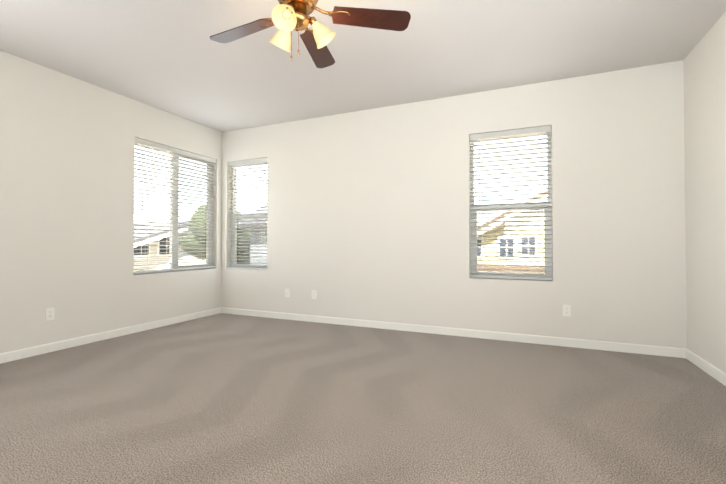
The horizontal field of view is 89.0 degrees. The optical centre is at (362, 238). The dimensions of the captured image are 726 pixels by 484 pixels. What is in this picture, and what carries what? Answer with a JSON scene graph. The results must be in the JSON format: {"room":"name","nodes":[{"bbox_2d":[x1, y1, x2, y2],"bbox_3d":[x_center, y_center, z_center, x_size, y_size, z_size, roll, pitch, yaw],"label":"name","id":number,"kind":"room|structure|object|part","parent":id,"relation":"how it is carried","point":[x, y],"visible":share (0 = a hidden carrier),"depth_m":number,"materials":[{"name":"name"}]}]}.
{"room":"empty bedroom","nodes":[
{"label":"empty bedroom","id":0,"kind":"room"},
{"bbox_2d":[0,50,221,352],"bbox_3d":[-3.217,-0.275,3.190,0.170,2.700,5.160,0,-1,23],"label":"wall","id":1,"kind":"structure","parent":0,"point":[67,158],"depth_m":3.73,"materials":[{"name":"paint"}]},
{"bbox_2d":[45,308,54,320],"bbox_3d":[-2.973,0.720,3.513,0.008,0.115,0.070,0,-1,23],"label":"electrical outlet","id":2,"kind":"object","parent":1,"relation":"attached to","point":[50,313],"visible":1,"depth_m":3.51,"materials":[{"name":"white plastic"}]},
{"bbox_2d":[0,307,220,363],"bbox_3d":[-3.099,1.033,3.212,0.013,0.085,4.990,0,-1,23],"label":"baseboard","id":3,"kind":"structure","parent":1,"relation":"attached to","point":[5,357],"depth_m":3.88,"materials":[{"name":"white wood"}]},
{"bbox_2d":[134,137,216,275],"bbox_3d":[-2.476,-0.367,4.896,0.165,1.615,1.263,0,-1,23],"label":"window blind","id":4,"kind":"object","parent":1,"relation":"in","point":[174,203],"depth_m":4.88,"materials":[{"name":"white plastic"}]},
{"bbox_2d":[142,143,142,214],"bbox_3d":[-2.623,-0.705,4.396,0.012,0.855,0.008,0,-1,23],"label":"blind cord","id":5,"kind":"object","parent":4,"relation":"attached to","point":[142,143],"depth_m":4.39,"materials":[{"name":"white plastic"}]},
{"bbox_2d":[147,146,148,269],"bbox_3d":[-2.600,-0.370,4.481,0.002,1.532,0.003,0,-1,23],"label":"blind cord","id":6,"kind":"object","parent":4,"relation":"attached to","point":[148,210],"depth_m":4.48,"materials":[{"name":"white fabric"}]},
{"bbox_2d":[178,159,178,268],"bbox_3d":[-2.429,-0.364,4.875,0.002,1.532,0.003,0,-1,23],"label":"blind cord","id":7,"kind":"object","parent":4,"relation":"attached to","point":[178,159],"depth_m":4.87,"materials":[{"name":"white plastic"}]},
{"bbox_2d":[178,159,206,265],"bbox_3d":[-2.421,-0.363,5.195,0.002,1.539,0.594,0,-1,23],"label":"screen","id":8,"kind":"object","parent":4,"relation":"attached to","point":[192,226],"depth_m":5.22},
{"bbox_2d":[203,202,204,265],"bbox_3d":[-2.258,-0.358,5.270,0.002,1.532,0.003,0,-1,23],"label":"blind cord","id":9,"kind":"object","parent":4,"relation":"attached to","point":[204,202],"depth_m":5.27,"materials":[{"name":"white plastic"}]},
{"bbox_2d":[0,313,725,483],"bbox_3d":[-0.591,1.119,2.124,5.820,0.120,5.330,0,-1,23],"label":"floor","id":10,"kind":"structure","parent":0,"point":[221,398],"depth_m":2.27,"materials":[{"name":"carpet"}]},
{"bbox_2d":[0,0,725,131],"bbox_3d":[-0.591,-1.700,2.166,5.820,0.120,5.330,0,-1,23],"label":"ceiling","id":11,"kind":"structure","parent":0,"point":[171,56],"depth_m":3.18,"materials":[{"name":"paint"}]},
{"bbox_2d":[210,0,410,67],"bbox_3d":[-0.420,-1.334,2.203,1.279,0.611,1.313,0,-1,23],"label":"ceiling fan","id":12,"kind":"object","parent":11,"relation":"hanging from","point":[287,17],"visible":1,"depth_m":2.23,"materials":[{"name":"brown wood"}]},
{"bbox_3d":[-0.388,-1.429,2.177,0.282,0.422,0.282,0,-1,23],"label":"motor","id":13,"kind":"part","parent":12,"relation":"part of","materials":[{"name":"gold metal"}]},
{"bbox_2d":[221,60,686,348],"bbox_3d":[0.435,-0.256,4.512,5.820,2.700,0.170,0,-1,23],"label":"wall","id":14,"kind":"structure","parent":0,"point":[368,214],"depth_m":4.12,"materials":[{"name":"paint"}]},
{"bbox_2d":[226,158,267,269],"bbox_3d":[-1.651,-0.345,5.415,0.745,1.595,0.165,0,-1,23],"label":"window","id":15,"kind":"structure","parent":14,"relation":"in","point":[235,217],"depth_m":5.43,"materials":[{"name":"white plastic"}]},
{"bbox_3d":[-1.634,-0.344,5.455,0.669,1.519,0.004,0,-1,23],"label":"glass","id":16,"kind":"part","parent":15,"relation":"part of","materials":[{"name":"clear glass"}]},
{"bbox_2d":[285,289,289,296],"bbox_3d":[-1.033,0.742,5.036,0.070,0.115,0.008,0,-1,23],"label":"electrical outlet","id":17,"kind":"object","parent":14,"relation":"attached to","point":[287,292],"visible":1,"depth_m":5.03,"materials":[{"name":"white plastic"}]},
{"bbox_2d":[312,290,315,298],"bbox_3d":[-0.646,0.740,4.869,0.070,0.115,0.008,0,-1,23],"label":"electrical outlet","id":18,"kind":"object","parent":14,"relation":"attached to","point":[313,294],"visible":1,"depth_m":4.87,"materials":[{"name":"white plastic"}]},
{"bbox_2d":[221,307,685,357],"bbox_3d":[0.398,1.051,4.409,5.480,0.085,0.013,0,-1,23],"label":"baseboard","id":19,"kind":"structure","parent":14,"relation":"attached to","point":[610,346],"depth_m":4.02,"materials":[{"name":"white wood"}]},
{"bbox_2d":[469,126,552,281],"bbox_3d":[1.588,-0.357,4.011,0.824,1.608,0.165,0,-1,23],"label":"window blind","id":20,"kind":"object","parent":14,"relation":"in","point":[546,207],"depth_m":3.98,"materials":[{"name":"white plastic"}]},
{"bbox_2d":[479,138,479,214],"bbox_3d":[1.285,-0.683,4.076,0.008,0.855,0.012,0,-1,23],"label":"blind cord","id":21,"kind":"object","parent":20,"relation":"attached to","point":[479,138],"depth_m":4.07,"materials":[{"name":"white fabric"}]},
{"bbox_2d":[481,139,482,265],"bbox_3d":[1.311,-0.349,4.076,0.003,1.532,0.002,0,-1,23],"label":"blind cord","id":22,"kind":"object","parent":20,"relation":"attached to","point":[482,206],"depth_m":4.12,"materials":[{"name":"white fabric"}]},
{"bbox_2d":[483,225,483,257],"bbox_3d":[1.333,-0.348,4.095,0.002,1.532,0.002,0,-1,23],"label":"blind cord","id":23,"kind":"object","parent":20,"relation":"attached to","point":[483,225],"depth_m":4.09,"materials":[{"name":"white plastic"}]},
{"bbox_2d":[477,210,544,273],"bbox_3d":[1.615,0.027,4.068,0.748,0.766,0.002,0,-1,23],"label":"screen","id":24,"kind":"object","parent":20,"relation":"attached to","point":[534,259],"depth_m":4.06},
{"bbox_2d":[537,133,539,277],"bbox_3d":[1.825,-0.352,3.853,0.003,1.532,0.002,0,-1,23],"label":"blind cord","id":25,"kind":"object","parent":20,"relation":"attached to","point":[537,133],"depth_m":3.85,"materials":[{"name":"white fabric"}]},
{"bbox_2d":[563,304,570,315],"bbox_3d":[2.042,0.723,3.704,0.070,0.115,0.008,0,-1,23],"label":"electrical outlet","id":26,"kind":"object","parent":14,"relation":"attached to","point":[566,310],"visible":1,"depth_m":3.70,"materials":[{"name":"white plastic"}]},
{"bbox_2d":[683,12,725,372],"bbox_3d":[1.968,-0.308,0.944,0.170,2.700,5.160,0,-1,23],"label":"wall","id":27,"kind":"structure","parent":0,"point":[704,69],"depth_m":2.95,"materials":[{"name":"paint"}]},
{"bbox_2d":[686,349,725,385],"bbox_3d":[1.917,1.001,1.039,0.013,0.085,4.990,0,-1,23],"label":"baseboard","id":28,"kind":"structure","parent":27,"relation":"attached to","point":[717,374],"depth_m":2.94,"materials":[{"name":"white wood"}]},
{"label":"outside","id":29,"kind":"structure","parent":0,"visible":0},
{"bbox_3d":[0.945,4.572,26.754,160.000,0.300,170.000,0,-1,23],"label":"ground","id":30,"kind":"structure","parent":29,"visible":0},
{"bbox_2d":[134,221,205,270],"bbox_3d":[-11.994,1.749,19.541,8.920,5.134,11.943,0,-1,23],"label":"house","id":31,"kind":"structure","parent":30,"relation":"on","point":[143,263],"depth_m":16.28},
{"bbox_2d":[180,206,249,259],"bbox_3d":[-6.141,1.471,15.708,3.153,5.586,3.477,0,-1,23],"label":"tree","id":32,"kind":"object","parent":30,"relation":"on","point":[199,256],"depth_m":14.52,"materials":[{"name":"green plant"}]},
{"bbox_2d":[237,250,249,263],"bbox_3d":[-5.489,1.928,18.281,2.500,4.749,3.023,0,-1,23],"label":"tree","id":33,"kind":"object","parent":30,"relation":"on","point":[244,257],"depth_m":17.00,"materials":[{"name":"green plant"}]},
{"bbox_2d":[237,204,266,264],"bbox_3d":[-0.803,1.220,13.937,5.320,6.027,5.933,0,-1,23],"label":"house","id":34,"kind":"structure","parent":30,"relation":"on","point":[252,248],"depth_m":12.38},
{"bbox_2d":[477,190,546,273],"bbox_3d":[9.005,0.961,15.223,11.324,6.583,11.750,0,-1,23],"label":"house","id":35,"kind":"structure","parent":30,"relation":"on","point":[518,245],"depth_m":12.80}
]}

